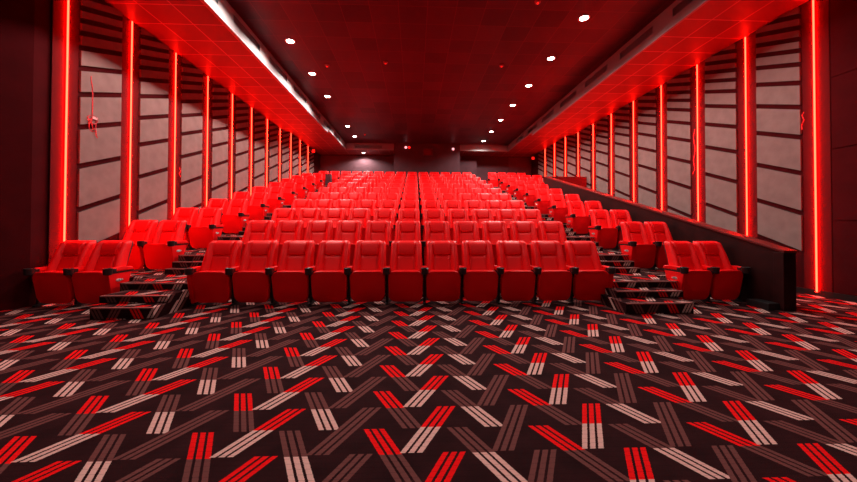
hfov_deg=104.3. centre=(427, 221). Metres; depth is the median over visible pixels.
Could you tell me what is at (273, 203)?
seat cushion
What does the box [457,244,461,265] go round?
seat cushion
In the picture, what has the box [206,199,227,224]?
seat
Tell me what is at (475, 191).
seat
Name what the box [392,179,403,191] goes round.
seat
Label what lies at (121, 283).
trim
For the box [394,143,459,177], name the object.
wall
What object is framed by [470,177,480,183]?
seat
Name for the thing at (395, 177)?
seat
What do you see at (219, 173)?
panelling
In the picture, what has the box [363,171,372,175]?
seat
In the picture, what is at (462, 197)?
seat
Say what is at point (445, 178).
seat
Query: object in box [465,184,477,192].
seat
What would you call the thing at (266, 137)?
strip
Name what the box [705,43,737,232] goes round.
panelling
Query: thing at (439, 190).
seat
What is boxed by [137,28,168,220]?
panelling
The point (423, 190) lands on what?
seat
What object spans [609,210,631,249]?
seat
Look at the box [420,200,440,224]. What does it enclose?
seat
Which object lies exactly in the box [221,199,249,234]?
seat
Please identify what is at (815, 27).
strip
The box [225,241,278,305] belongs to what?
seat
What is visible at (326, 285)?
seat cushion
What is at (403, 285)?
seat cushion
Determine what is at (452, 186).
seat
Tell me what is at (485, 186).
seat
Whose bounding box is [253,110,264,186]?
panelling
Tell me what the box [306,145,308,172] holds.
strip
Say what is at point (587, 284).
seat cushion
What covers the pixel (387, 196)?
seat
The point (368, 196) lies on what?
seat
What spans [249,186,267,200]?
seat
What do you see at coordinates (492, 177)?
seat
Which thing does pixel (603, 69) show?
air vent
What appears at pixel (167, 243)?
seat
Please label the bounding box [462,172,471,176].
seat
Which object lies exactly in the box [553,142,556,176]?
strip
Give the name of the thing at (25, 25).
wall
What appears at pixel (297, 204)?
seat
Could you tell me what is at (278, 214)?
seat
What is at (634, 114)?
strip
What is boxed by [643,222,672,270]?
seat
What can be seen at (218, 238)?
floor
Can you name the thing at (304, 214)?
seat
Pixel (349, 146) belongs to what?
trim
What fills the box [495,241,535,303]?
seat
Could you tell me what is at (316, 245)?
seat cushion
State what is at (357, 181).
seat
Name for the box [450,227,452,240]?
seat cushion
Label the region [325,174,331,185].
box
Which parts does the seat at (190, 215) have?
backrest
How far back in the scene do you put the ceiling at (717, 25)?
7.97 m
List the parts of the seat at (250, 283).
leg, backrest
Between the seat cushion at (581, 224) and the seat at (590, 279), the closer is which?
the seat at (590, 279)
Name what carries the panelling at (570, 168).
attached to the wall at (843, 13)
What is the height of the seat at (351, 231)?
0.950 m
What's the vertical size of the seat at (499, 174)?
0.950 m
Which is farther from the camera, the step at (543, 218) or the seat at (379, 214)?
the step at (543, 218)
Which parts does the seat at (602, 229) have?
panel, backrest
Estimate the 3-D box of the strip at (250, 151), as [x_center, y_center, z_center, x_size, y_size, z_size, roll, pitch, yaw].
[-6.006,-1.948,11.310,0.042,3.851,0.400,0,-1,-2]
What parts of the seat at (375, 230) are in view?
backrest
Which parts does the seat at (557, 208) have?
panel, backrest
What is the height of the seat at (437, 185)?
0.950 m
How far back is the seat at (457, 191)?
11.39 m
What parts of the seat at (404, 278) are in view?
leg, backrest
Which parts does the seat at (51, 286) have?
leg, armrest, backrest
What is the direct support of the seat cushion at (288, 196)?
on the seat at (289, 193)
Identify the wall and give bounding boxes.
[0,0,319,310]
[319,156,530,183]
[320,155,530,172]
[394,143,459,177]
[460,160,476,176]
[531,0,856,295]
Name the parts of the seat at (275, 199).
backrest, panel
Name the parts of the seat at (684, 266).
armrest, panel, backrest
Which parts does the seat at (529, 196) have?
backrest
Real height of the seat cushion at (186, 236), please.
0.477 m
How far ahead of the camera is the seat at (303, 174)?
15.95 m
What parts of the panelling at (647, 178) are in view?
fabric panel, fabric panel, fabric panel, fabric panel, fabric panel, fabric panel, fabric panel, fabric panel, fabric panel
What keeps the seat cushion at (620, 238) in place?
on the seat at (617, 216)
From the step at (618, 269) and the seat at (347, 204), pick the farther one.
the seat at (347, 204)
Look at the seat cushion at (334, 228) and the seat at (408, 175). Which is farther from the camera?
the seat at (408, 175)
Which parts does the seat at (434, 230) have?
leg, backrest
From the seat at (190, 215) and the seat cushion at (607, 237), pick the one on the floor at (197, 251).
the seat at (190, 215)
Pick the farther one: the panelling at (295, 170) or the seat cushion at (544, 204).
the panelling at (295, 170)
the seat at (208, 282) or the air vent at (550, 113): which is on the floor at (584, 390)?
the seat at (208, 282)
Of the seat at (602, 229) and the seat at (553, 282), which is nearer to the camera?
the seat at (553, 282)
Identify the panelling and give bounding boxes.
[76,0,122,241]
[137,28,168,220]
[179,58,202,210]
[210,80,228,198]
[234,97,248,191]
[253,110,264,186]
[268,121,277,184]
[281,130,288,180]
[292,137,298,176]
[301,143,306,175]
[309,148,313,175]
[538,151,543,181]
[547,146,552,175]
[556,140,563,176]
[567,134,575,176]
[580,126,590,188]
[596,116,608,193]
[615,104,629,200]
[638,89,656,208]
[667,69,691,218]
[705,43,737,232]
[756,7,802,250]
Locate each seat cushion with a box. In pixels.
[32,271,73,303]
[72,271,107,302]
[127,244,143,268]
[143,244,171,268]
[183,229,188,247]
[188,227,210,247]
[192,271,231,302]
[221,215,240,232]
[232,270,270,302]
[247,206,261,220]
[267,198,278,212]
[272,270,308,301]
[283,193,291,204]
[296,188,303,198]
[306,184,312,192]
[311,270,347,301]
[314,244,318,265]
[315,181,320,188]
[332,227,335,240]
[350,244,354,265]
[350,270,384,301]
[362,227,365,240]
[386,244,390,265]
[388,270,422,301]
[391,227,394,240]
[424,245,426,265]
[426,270,460,300]
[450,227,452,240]
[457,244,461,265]
[463,270,497,300]
[478,227,481,240]
[489,180,498,186]
[492,244,496,264]
[500,270,535,300]
[502,183,506,190]
[509,186,514,194]
[518,190,524,199]
[527,194,535,205]
[527,244,531,264]
[537,270,571,300]
[540,200,549,213]
[554,207,567,222]
[561,244,565,262]
[573,216,589,233]
[573,270,608,300]
[598,228,617,247]
[618,230,622,247]
[634,244,656,267]
[655,244,667,267]
[683,269,712,299]
[710,269,742,299]
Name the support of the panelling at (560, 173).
attached to the wall at (843, 13)
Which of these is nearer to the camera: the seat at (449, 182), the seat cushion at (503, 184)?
the seat at (449, 182)
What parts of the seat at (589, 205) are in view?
backrest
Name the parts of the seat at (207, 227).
backrest, panel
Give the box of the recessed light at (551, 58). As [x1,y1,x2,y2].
[546,56,555,60]
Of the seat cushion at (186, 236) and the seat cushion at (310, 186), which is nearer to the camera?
the seat cushion at (186, 236)
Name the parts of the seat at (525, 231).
backrest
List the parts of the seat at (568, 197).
backrest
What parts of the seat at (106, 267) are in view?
leg, armrest, backrest, panel, armrest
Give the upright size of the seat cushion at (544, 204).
0.477 m
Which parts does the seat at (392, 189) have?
backrest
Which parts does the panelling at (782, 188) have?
fabric panel, fabric panel, fabric panel, fabric panel, fabric panel, fabric panel, fabric panel, fabric panel, fabric panel, fabric panel, fabric panel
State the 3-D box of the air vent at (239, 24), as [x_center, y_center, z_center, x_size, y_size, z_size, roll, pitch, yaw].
[-4.112,-4.198,7.474,0.146,0.175,1.170,0,-1,-2]
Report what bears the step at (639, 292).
on the step at (624, 305)
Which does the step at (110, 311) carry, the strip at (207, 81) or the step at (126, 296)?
the step at (126, 296)
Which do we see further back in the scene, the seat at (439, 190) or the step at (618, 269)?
the seat at (439, 190)
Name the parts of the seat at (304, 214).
backrest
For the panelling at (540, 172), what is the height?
2.256 m
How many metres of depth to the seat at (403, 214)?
7.70 m
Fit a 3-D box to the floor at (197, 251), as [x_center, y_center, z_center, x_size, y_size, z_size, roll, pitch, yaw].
[-0.466,0.897,7.116,10.808,0.500,1.760,0,-1,-2]
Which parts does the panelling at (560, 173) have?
fabric panel, fabric panel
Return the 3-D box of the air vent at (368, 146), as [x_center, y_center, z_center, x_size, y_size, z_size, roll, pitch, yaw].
[-3.254,-4.067,18.302,1.500,0.190,0.146,0,-1,-2]
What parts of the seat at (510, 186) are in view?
backrest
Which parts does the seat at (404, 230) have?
backrest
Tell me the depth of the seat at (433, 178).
14.99 m
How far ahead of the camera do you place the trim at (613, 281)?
5.18 m
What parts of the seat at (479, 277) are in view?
leg, backrest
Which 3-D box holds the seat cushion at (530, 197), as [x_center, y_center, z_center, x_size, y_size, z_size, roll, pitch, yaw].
[3.937,-0.757,12.506,0.454,0.477,0.260,0,-1,-2]
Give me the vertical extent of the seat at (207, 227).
0.950 m
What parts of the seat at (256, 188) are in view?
backrest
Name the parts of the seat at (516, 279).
leg, backrest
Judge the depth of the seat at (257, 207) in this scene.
9.78 m
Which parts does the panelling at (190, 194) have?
fabric panel, fabric panel, fabric panel, fabric panel, fabric panel, fabric panel, fabric panel, fabric panel, fabric panel, fabric panel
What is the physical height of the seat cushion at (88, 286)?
0.477 m
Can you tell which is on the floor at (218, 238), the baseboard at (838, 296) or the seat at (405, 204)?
the seat at (405, 204)
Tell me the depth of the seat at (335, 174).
17.15 m
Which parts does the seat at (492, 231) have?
backrest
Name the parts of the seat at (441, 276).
leg, backrest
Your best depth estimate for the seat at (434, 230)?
6.49 m
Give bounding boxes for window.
[423,148,432,155]
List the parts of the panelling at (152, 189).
fabric panel, fabric panel, fabric panel, fabric panel, fabric panel, fabric panel, fabric panel, fabric panel, fabric panel, fabric panel, fabric panel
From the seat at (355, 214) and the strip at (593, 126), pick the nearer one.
the seat at (355, 214)
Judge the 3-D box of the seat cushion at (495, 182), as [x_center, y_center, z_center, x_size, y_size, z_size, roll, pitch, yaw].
[3.413,-1.906,17.304,0.486,0.477,0.260,0,-1,-2]
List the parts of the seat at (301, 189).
backrest, panel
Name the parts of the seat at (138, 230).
backrest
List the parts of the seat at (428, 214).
backrest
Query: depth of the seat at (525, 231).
6.57 m
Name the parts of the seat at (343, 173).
backrest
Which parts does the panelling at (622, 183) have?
fabric panel, fabric panel, fabric panel, fabric panel, fabric panel, fabric panel, fabric panel, fabric panel, fabric panel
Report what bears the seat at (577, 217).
on the floor at (218, 238)
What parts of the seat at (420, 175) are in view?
backrest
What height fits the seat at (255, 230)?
0.950 m
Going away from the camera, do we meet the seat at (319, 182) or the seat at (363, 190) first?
the seat at (363, 190)
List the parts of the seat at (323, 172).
backrest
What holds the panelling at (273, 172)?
attached to the wall at (25, 25)
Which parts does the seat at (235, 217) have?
backrest, panel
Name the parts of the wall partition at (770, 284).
cap rail, post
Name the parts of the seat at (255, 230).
backrest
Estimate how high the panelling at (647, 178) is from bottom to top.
4.439 m
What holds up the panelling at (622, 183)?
attached to the wall at (843, 13)
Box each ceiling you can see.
[103,0,349,154]
[227,0,675,145]
[347,150,506,156]
[502,0,808,156]
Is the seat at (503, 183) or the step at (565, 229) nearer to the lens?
the step at (565, 229)
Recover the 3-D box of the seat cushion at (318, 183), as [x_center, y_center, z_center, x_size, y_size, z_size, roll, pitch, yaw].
[-5.284,-1.649,15.759,0.486,0.477,0.260,0,-1,-2]
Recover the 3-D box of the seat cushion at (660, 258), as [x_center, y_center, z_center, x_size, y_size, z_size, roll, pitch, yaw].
[4.662,0.679,6.510,0.454,0.477,0.260,0,-1,-2]
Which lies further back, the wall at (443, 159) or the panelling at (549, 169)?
the wall at (443, 159)
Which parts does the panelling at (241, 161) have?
fabric panel, fabric panel, fabric panel, fabric panel, fabric panel, fabric panel, fabric panel, fabric panel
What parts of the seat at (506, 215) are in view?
backrest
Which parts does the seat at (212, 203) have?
backrest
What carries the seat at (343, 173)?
on the floor
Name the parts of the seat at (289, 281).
leg, backrest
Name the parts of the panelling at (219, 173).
fabric panel, fabric panel, fabric panel, fabric panel, fabric panel, fabric panel, fabric panel, fabric panel, fabric panel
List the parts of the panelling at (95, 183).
fabric panel, fabric panel, fabric panel, fabric panel, fabric panel, fabric panel, fabric panel, fabric panel, fabric panel, fabric panel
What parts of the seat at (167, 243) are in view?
leg, backrest, panel, armrest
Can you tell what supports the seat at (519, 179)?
on the floor
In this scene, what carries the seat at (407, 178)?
on the floor
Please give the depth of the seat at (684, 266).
5.28 m
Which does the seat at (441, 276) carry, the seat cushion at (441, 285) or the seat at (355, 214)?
the seat cushion at (441, 285)
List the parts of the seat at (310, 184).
backrest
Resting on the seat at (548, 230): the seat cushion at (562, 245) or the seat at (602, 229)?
the seat cushion at (562, 245)
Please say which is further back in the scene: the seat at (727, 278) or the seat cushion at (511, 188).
the seat cushion at (511, 188)
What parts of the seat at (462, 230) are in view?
backrest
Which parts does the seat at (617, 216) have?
backrest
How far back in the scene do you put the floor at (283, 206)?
11.21 m
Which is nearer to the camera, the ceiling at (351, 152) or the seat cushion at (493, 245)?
the seat cushion at (493, 245)
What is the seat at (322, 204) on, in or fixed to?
on the floor at (218, 238)
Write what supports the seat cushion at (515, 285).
on the seat at (516, 279)
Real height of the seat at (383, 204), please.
0.950 m
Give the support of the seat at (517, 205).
on the floor at (218, 238)
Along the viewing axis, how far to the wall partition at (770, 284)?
5.30 m
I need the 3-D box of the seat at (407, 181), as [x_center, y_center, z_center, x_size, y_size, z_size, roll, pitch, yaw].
[-0.703,-1.256,13.632,0.611,0.950,0.567,0,-1,-2]
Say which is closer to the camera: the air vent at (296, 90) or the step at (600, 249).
the step at (600, 249)
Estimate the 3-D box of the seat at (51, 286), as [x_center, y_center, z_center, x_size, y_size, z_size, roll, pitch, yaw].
[-5.497,0.774,5.011,0.583,0.950,0.567,0,-1,-2]
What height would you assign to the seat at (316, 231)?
0.950 m
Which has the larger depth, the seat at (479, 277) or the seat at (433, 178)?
the seat at (433, 178)
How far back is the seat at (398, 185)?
12.51 m
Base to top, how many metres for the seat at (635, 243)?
0.950 m
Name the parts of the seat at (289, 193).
backrest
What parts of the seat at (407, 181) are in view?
backrest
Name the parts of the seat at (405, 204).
backrest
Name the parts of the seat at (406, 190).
backrest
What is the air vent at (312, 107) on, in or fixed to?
attached to the trim at (223, 10)
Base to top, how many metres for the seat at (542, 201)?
0.950 m
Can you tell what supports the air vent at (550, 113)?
attached to the trim at (664, 22)
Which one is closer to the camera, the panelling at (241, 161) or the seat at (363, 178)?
the panelling at (241, 161)
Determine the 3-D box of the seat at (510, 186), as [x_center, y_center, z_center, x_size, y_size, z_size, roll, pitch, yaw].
[3.823,-1.528,15.013,0.569,0.950,0.567,0,-1,-2]
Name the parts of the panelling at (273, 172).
fabric panel, fabric panel, fabric panel, fabric panel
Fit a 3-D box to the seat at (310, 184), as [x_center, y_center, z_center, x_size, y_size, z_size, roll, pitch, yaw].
[-5.242,-1.559,14.659,0.646,0.950,0.567,0,-1,-2]
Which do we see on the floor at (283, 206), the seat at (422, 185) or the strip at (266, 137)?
the seat at (422, 185)
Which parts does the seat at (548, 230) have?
backrest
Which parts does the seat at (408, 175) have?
backrest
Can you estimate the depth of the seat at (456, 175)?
16.25 m
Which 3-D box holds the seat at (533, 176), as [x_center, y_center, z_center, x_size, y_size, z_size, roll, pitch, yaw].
[5.404,-1.809,16.280,0.646,0.950,0.567,0,-1,-2]
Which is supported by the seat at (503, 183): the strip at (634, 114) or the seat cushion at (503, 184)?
the seat cushion at (503, 184)
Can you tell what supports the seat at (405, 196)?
on the floor at (565, 226)
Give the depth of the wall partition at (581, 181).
13.46 m
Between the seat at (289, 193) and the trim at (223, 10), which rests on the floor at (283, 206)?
the seat at (289, 193)
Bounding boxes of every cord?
[87,76,97,137]
[693,129,695,172]
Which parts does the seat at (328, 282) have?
leg, backrest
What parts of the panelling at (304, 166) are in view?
fabric panel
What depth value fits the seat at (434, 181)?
13.79 m
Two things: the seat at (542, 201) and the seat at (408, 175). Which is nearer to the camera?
the seat at (542, 201)
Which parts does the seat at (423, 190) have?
backrest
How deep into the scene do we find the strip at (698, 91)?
8.18 m
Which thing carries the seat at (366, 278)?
on the floor at (584, 390)
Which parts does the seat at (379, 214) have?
backrest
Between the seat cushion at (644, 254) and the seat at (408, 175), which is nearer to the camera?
the seat cushion at (644, 254)
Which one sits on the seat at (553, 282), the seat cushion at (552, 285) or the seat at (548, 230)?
the seat cushion at (552, 285)
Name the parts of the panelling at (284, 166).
fabric panel, fabric panel, fabric panel, fabric panel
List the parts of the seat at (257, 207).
backrest, panel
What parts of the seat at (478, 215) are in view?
backrest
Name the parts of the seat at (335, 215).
backrest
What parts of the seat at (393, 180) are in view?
backrest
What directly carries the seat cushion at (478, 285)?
on the seat at (479, 277)
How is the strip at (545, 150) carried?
attached to the wall at (843, 13)
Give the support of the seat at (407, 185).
on the floor at (283, 206)
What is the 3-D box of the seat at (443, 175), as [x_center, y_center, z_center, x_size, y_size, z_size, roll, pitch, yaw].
[0.926,-1.824,16.105,0.611,0.950,0.567,0,-1,-2]
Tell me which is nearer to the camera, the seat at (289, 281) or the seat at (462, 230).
the seat at (289, 281)
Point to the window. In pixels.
(426, 151)
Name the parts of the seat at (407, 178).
backrest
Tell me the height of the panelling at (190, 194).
3.936 m
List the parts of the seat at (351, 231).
backrest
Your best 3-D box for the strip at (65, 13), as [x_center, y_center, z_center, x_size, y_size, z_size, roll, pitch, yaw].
[-5.773,-1.399,5.307,0.042,5.103,0.400,0,-1,-2]
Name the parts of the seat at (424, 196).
backrest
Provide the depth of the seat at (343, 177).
14.84 m
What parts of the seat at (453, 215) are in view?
backrest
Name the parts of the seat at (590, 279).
leg, backrest, panel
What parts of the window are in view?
pane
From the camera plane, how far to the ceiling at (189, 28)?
8.03 m
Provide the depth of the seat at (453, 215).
7.74 m
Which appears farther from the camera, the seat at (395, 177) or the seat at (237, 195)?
the seat at (395, 177)
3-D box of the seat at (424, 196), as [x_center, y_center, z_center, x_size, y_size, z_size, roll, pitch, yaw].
[0.009,-0.394,10.045,0.611,0.950,0.567,0,-1,-2]
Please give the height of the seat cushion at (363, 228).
0.477 m
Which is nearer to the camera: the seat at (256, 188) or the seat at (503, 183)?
the seat at (256, 188)
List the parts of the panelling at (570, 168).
fabric panel, fabric panel, fabric panel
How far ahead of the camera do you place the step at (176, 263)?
5.92 m
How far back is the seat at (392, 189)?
11.30 m
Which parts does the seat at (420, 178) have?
backrest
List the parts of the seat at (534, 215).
backrest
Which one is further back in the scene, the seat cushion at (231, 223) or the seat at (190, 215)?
the seat cushion at (231, 223)
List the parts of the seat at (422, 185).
backrest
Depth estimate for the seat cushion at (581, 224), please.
8.80 m
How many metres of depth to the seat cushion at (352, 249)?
6.17 m
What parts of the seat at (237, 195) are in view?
backrest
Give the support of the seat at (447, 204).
on the floor at (218, 238)
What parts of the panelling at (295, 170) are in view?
fabric panel, fabric panel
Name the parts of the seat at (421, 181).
backrest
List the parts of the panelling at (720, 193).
fabric panel, fabric panel, fabric panel, fabric panel, fabric panel, fabric panel, fabric panel, fabric panel, fabric panel, fabric panel, fabric panel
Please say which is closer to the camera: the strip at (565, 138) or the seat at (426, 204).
the seat at (426, 204)
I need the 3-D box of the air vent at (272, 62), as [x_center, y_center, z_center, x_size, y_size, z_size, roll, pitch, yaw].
[-4.179,-4.176,9.193,0.146,0.175,1.170,0,-1,-2]
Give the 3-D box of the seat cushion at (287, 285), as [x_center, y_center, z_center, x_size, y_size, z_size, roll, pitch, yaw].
[-2.058,0.982,5.042,0.526,0.477,0.260,0,-1,-2]
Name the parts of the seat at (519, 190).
backrest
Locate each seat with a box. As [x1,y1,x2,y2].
[23,240,97,306]
[63,240,133,306]
[123,220,159,268]
[136,220,187,271]
[172,208,198,247]
[184,240,242,305]
[186,208,223,249]
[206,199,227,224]
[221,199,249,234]
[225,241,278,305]
[227,192,250,205]
[238,220,274,262]
[247,192,269,220]
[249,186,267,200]
[265,241,314,305]
[267,182,281,191]
[267,187,284,212]
[269,220,303,265]
[271,208,295,238]
[281,179,293,186]
[283,182,297,204]
[291,199,311,219]
[292,176,303,181]
[295,179,307,198]
[297,208,320,239]
[301,221,332,265]
[302,173,311,178]
[304,176,316,192]
[304,241,350,304]
[306,192,323,207]
[313,173,323,188]
[313,199,333,220]
[318,187,333,198]
[319,171,328,185]
[322,208,345,240]
[326,192,342,207]
[328,183,341,191]
[330,171,339,182]
[334,221,361,265]
[335,179,347,186]
[335,187,350,198]
[335,199,354,220]
[337,171,350,178]
[342,176,352,182]
[343,183,356,192]
[344,241,385,304]
[345,193,361,207]
[347,173,357,178]
[348,208,370,240]
[350,179,361,186]
[352,187,367,199]
[355,176,365,182]
[357,199,375,220]
[359,183,371,192]
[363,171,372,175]
[364,179,375,186]
[364,193,380,208]
[364,221,391,265]
[368,176,378,182]
[370,187,384,199]
[373,209,394,240]
[374,183,386,192]
[378,179,389,187]
[379,200,397,222]
[381,176,391,182]
[383,193,399,210]
[383,241,422,304]
[386,183,402,197]
[387,187,400,203]
[389,221,420,245]
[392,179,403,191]
[393,209,419,228]
[394,176,404,186]
[396,200,418,216]
[399,193,418,207]
[400,188,417,199]
[402,183,417,193]
[403,180,417,189]
[404,177,416,185]
[405,174,416,182]
[418,174,428,182]
[418,177,429,187]
[418,180,430,197]
[418,183,432,197]
[419,188,434,204]
[419,193,436,220]
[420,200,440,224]
[420,209,444,240]
[420,221,450,265]
[421,241,460,304]
[431,174,440,182]
[432,177,442,183]
[433,180,444,187]
[435,183,447,193]
[437,188,451,200]
[440,193,455,208]
[442,174,451,179]
[443,200,461,220]
[444,177,454,182]
[447,180,458,187]
[447,209,468,240]
[450,184,462,192]
[453,221,479,265]
[454,174,463,179]
[454,188,467,199]
[457,177,467,183]
[458,193,474,208]
[459,241,497,303]
[461,180,472,187]
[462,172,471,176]
[464,200,482,220]
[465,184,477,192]
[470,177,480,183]
[470,188,484,199]
[471,209,493,240]
[474,180,485,187]
[477,193,492,208]
[480,184,492,192]
[481,221,508,264]
[485,200,503,220]
[487,173,498,186]
[487,188,501,199]
[495,194,511,208]
[495,209,517,240]
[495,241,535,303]
[497,173,505,186]
[499,175,509,190]
[505,200,524,220]
[506,177,517,194]
[510,221,537,264]
[514,180,525,199]
[518,178,528,182]
[519,209,541,240]
[521,175,530,180]
[523,184,535,205]
[526,181,536,188]
[530,178,540,183]
[530,241,571,303]
[532,175,544,183]
[534,188,549,213]
[537,184,549,194]
[537,221,566,262]
[548,194,567,222]
[549,189,565,202]
[564,241,615,303]
[565,194,584,223]
[565,201,589,233]
[584,201,602,235]
[588,210,617,247]
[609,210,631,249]
[619,222,656,267]
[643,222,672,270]
[663,241,712,299]
[691,241,750,302]
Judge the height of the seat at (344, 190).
0.950 m
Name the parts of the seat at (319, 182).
backrest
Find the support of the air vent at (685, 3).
attached to the trim at (664, 22)
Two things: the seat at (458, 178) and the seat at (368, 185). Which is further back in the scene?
the seat at (458, 178)
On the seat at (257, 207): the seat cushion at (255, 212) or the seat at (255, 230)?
the seat cushion at (255, 212)
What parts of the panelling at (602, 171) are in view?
fabric panel, fabric panel, fabric panel, fabric panel, fabric panel, fabric panel, fabric panel, fabric panel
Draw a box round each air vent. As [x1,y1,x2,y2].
[233,14,259,51]
[270,57,286,81]
[294,85,305,102]
[311,105,319,118]
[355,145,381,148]
[542,109,553,121]
[560,90,575,107]
[585,64,606,87]
[620,25,652,59]
[672,0,693,16]
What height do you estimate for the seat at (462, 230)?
0.950 m
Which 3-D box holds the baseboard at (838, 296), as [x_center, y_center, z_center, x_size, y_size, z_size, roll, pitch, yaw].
[6.644,1.282,8.626,0.015,0.100,22.750,0,-1,-2]
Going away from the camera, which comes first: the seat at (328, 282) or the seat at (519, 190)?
the seat at (328, 282)
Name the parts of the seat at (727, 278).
leg, backrest, leg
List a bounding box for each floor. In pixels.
[0,292,856,481]
[73,267,710,305]
[142,249,656,267]
[186,234,620,248]
[225,223,585,234]
[266,213,565,223]
[283,206,536,208]
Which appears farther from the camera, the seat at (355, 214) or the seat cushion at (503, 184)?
the seat cushion at (503, 184)
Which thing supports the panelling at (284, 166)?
attached to the wall at (25, 25)
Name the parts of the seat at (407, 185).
backrest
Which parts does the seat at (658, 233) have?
leg, backrest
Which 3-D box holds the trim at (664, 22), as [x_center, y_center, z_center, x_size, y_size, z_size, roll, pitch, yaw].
[4.923,-4.141,7.903,0.100,0.505,21.300,0,-1,-2]
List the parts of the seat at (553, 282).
leg, backrest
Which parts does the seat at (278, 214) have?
backrest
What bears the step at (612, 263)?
on the step at (618, 269)
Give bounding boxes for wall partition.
[545,177,797,310]
[547,176,586,187]
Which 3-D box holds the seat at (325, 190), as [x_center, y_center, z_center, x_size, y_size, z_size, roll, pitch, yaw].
[-3.478,-0.692,11.114,0.611,0.950,0.567,0,-1,-2]
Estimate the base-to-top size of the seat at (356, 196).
0.950 m
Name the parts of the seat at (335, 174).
backrest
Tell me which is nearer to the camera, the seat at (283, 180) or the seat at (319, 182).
the seat at (283, 180)
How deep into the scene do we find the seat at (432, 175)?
16.19 m
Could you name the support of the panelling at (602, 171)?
attached to the wall at (843, 13)
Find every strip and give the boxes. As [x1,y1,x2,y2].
[48,0,79,264]
[118,15,139,239]
[166,49,180,219]
[201,73,211,207]
[227,92,234,202]
[247,106,253,196]
[264,118,268,186]
[277,127,281,181]
[288,132,291,178]
[298,139,300,175]
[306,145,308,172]
[544,148,546,181]
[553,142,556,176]
[564,136,567,176]
[576,132,580,176]
[591,123,596,189]
[608,112,615,195]
[630,99,638,202]
[657,82,667,211]
[691,61,705,222]
[737,32,757,238]
[801,0,832,292]
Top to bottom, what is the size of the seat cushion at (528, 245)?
0.477 m
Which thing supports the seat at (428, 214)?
on the floor at (197, 251)
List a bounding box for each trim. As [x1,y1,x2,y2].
[121,283,186,283]
[202,0,345,149]
[346,143,507,151]
[508,0,709,150]
[613,281,676,281]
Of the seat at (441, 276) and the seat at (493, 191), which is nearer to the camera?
the seat at (441, 276)
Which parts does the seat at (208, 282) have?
panel, backrest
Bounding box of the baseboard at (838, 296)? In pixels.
[796,287,856,302]
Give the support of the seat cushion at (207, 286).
on the seat at (208, 282)
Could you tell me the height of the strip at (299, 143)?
2.777 m
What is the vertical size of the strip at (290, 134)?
3.079 m
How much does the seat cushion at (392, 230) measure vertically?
0.477 m
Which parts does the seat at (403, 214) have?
backrest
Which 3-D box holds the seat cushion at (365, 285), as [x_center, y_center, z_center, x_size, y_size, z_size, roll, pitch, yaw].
[-0.911,0.986,5.087,0.526,0.477,0.260,0,-1,-2]
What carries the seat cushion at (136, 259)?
on the seat at (138, 230)
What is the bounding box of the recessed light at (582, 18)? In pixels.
[578,14,589,21]
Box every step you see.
[90,296,189,319]
[99,290,188,302]
[165,267,190,274]
[172,261,202,266]
[264,216,271,219]
[542,217,553,220]
[564,228,572,231]
[565,232,575,235]
[596,246,602,251]
[600,260,633,266]
[601,294,693,313]
[605,287,682,297]
[615,267,639,272]
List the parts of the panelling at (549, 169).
fabric panel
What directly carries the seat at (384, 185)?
on the floor at (283, 206)
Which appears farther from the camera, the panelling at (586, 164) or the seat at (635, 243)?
the panelling at (586, 164)
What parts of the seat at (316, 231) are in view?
backrest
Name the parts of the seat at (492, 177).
backrest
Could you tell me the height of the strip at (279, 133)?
3.247 m
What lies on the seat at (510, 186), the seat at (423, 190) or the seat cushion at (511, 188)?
the seat cushion at (511, 188)
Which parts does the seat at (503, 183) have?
backrest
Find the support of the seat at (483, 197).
on the floor at (565, 226)
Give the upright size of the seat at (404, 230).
0.950 m
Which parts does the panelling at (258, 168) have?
fabric panel, fabric panel, fabric panel, fabric panel, fabric panel, fabric panel, fabric panel, fabric panel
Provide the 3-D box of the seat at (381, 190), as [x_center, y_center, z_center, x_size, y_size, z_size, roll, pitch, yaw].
[-1.758,-0.686,11.181,0.611,0.950,0.567,0,-1,-2]
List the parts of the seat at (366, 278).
leg, backrest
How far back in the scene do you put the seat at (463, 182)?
13.82 m
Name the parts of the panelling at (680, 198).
fabric panel, fabric panel, fabric panel, fabric panel, fabric panel, fabric panel, fabric panel, fabric panel, fabric panel, fabric panel, fabric panel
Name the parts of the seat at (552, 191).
backrest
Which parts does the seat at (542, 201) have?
panel, backrest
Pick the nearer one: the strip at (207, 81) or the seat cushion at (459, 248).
the seat cushion at (459, 248)
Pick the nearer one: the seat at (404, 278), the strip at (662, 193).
the seat at (404, 278)
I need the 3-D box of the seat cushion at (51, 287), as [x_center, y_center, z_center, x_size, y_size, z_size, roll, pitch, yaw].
[-5.454,0.971,4.910,0.499,0.477,0.260,0,-1,-2]
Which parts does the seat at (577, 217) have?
panel, backrest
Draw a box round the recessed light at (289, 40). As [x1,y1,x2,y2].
[285,38,294,43]
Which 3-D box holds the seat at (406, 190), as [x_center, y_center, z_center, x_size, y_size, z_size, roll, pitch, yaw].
[-0.610,-0.682,11.226,0.611,0.950,0.567,0,-1,-2]
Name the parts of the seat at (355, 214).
backrest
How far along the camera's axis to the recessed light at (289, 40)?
8.14 m
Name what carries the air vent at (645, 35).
attached to the trim at (664, 22)
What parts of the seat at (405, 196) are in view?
backrest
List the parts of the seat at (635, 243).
panel, backrest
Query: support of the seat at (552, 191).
on the floor at (266, 213)
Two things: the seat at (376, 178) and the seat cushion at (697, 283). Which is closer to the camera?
the seat cushion at (697, 283)
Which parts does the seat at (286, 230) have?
backrest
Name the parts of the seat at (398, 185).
backrest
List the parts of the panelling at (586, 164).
fabric panel, fabric panel, fabric panel, fabric panel, fabric panel, fabric panel, fabric panel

